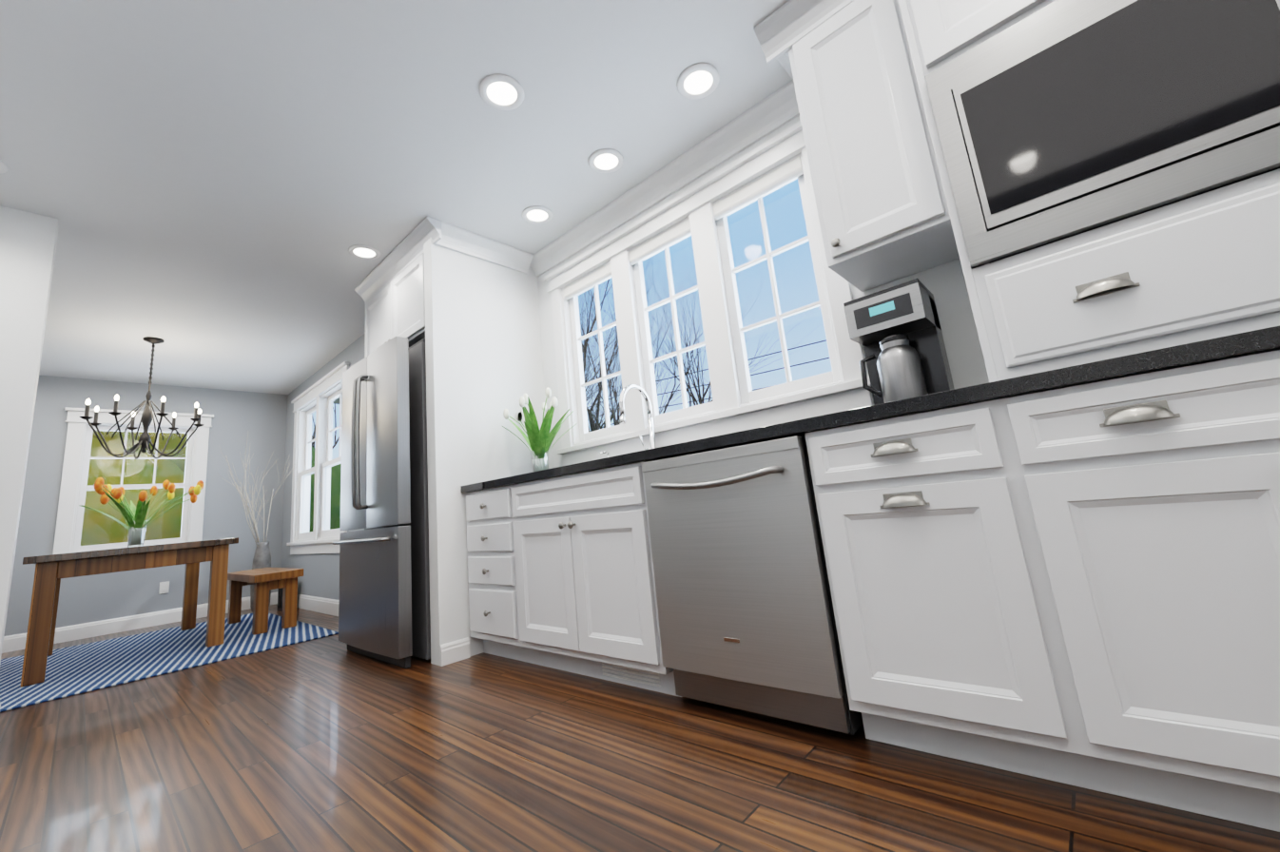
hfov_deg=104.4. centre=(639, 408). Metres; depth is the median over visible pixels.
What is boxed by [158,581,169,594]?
outlet
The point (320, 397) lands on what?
dining room window
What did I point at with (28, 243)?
wall
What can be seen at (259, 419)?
wall
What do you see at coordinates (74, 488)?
dining room window
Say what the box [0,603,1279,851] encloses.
floor
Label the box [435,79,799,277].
crown molding
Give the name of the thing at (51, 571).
dining table
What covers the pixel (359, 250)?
recessed light
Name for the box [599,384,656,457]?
faucet
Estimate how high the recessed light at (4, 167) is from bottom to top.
0.010 m
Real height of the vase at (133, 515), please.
0.557 m
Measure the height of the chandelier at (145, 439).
1.004 m
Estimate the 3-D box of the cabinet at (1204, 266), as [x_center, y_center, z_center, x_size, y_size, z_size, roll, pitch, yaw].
[1.278,-0.888,1.348,0.970,1.582,0.561,-15,-14,40]
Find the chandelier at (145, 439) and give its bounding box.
[79,336,204,459]
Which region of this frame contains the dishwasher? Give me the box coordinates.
[641,435,863,735]
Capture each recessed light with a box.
[0,159,8,174]
[348,244,380,259]
[479,74,523,110]
[522,205,553,224]
[588,148,623,173]
[677,63,719,99]
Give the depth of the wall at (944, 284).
1.85 m
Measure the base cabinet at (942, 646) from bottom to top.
0.876 m
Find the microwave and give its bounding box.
[924,0,1279,267]
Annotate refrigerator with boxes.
[332,336,430,668]
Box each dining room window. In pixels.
[52,407,213,554]
[286,361,349,554]
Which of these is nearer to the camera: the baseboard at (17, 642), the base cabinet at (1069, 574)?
the base cabinet at (1069, 574)
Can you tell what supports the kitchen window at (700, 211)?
in the wall at (944, 284)
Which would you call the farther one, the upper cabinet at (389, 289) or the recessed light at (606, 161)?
the upper cabinet at (389, 289)
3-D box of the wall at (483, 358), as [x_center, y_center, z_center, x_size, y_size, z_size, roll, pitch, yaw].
[-0.928,0.142,3.113,0.100,2.500,0.780,-15,-14,40]
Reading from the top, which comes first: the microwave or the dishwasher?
the microwave
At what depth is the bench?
4.09 m
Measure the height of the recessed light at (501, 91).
0.010 m
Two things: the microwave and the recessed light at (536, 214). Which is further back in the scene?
the recessed light at (536, 214)
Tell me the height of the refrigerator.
1.830 m
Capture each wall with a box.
[0,205,58,662]
[3,374,287,636]
[281,332,365,600]
[423,237,549,665]
[537,115,989,468]
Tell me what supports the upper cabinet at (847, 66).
attached to the wall at (944, 284)
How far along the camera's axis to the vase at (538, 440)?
2.92 m
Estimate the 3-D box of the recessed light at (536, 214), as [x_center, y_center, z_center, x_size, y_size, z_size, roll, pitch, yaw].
[-0.625,-1.179,3.024,0.188,0.010,0.188,-15,-14,40]
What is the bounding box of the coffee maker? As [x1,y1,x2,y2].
[843,278,954,405]
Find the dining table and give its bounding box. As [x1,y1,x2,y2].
[19,537,238,687]
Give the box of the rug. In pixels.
[0,613,338,712]
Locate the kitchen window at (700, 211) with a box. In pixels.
[543,120,872,465]
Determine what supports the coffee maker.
on the countertop
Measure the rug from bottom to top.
0.010 m
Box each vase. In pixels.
[78,477,204,547]
[216,434,294,612]
[502,387,576,472]
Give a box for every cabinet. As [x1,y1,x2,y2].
[354,216,441,358]
[460,481,513,659]
[505,458,681,697]
[754,0,959,291]
[795,393,1080,787]
[898,0,1279,382]
[985,340,1279,832]
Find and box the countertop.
[460,325,1279,488]
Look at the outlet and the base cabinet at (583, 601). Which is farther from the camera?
the outlet
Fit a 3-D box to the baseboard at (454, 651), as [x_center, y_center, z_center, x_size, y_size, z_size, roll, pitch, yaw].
[-0.975,1.280,2.621,0.016,0.100,0.160,-15,-14,40]
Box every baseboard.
[1,591,277,653]
[296,594,338,616]
[439,637,470,666]
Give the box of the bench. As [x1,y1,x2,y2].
[227,567,303,634]
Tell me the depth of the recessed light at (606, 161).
2.61 m
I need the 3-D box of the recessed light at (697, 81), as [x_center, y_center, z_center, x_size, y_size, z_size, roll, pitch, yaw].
[0.255,-1.431,2.176,0.188,0.010,0.188,-15,-14,40]
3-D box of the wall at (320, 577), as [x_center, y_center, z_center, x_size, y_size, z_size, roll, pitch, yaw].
[-3.038,0.715,4.980,3.630,2.500,0.140,-15,-14,40]
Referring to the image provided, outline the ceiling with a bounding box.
[0,0,792,404]
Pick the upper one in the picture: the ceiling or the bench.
the ceiling
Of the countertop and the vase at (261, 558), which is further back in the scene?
the vase at (261, 558)
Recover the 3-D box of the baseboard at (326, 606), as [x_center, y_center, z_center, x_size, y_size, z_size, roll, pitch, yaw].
[-2.968,1.863,4.694,3.333,0.135,0.016,-15,-14,40]
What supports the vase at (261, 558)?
on the floor
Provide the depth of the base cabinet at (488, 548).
2.60 m
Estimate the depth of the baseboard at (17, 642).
4.81 m

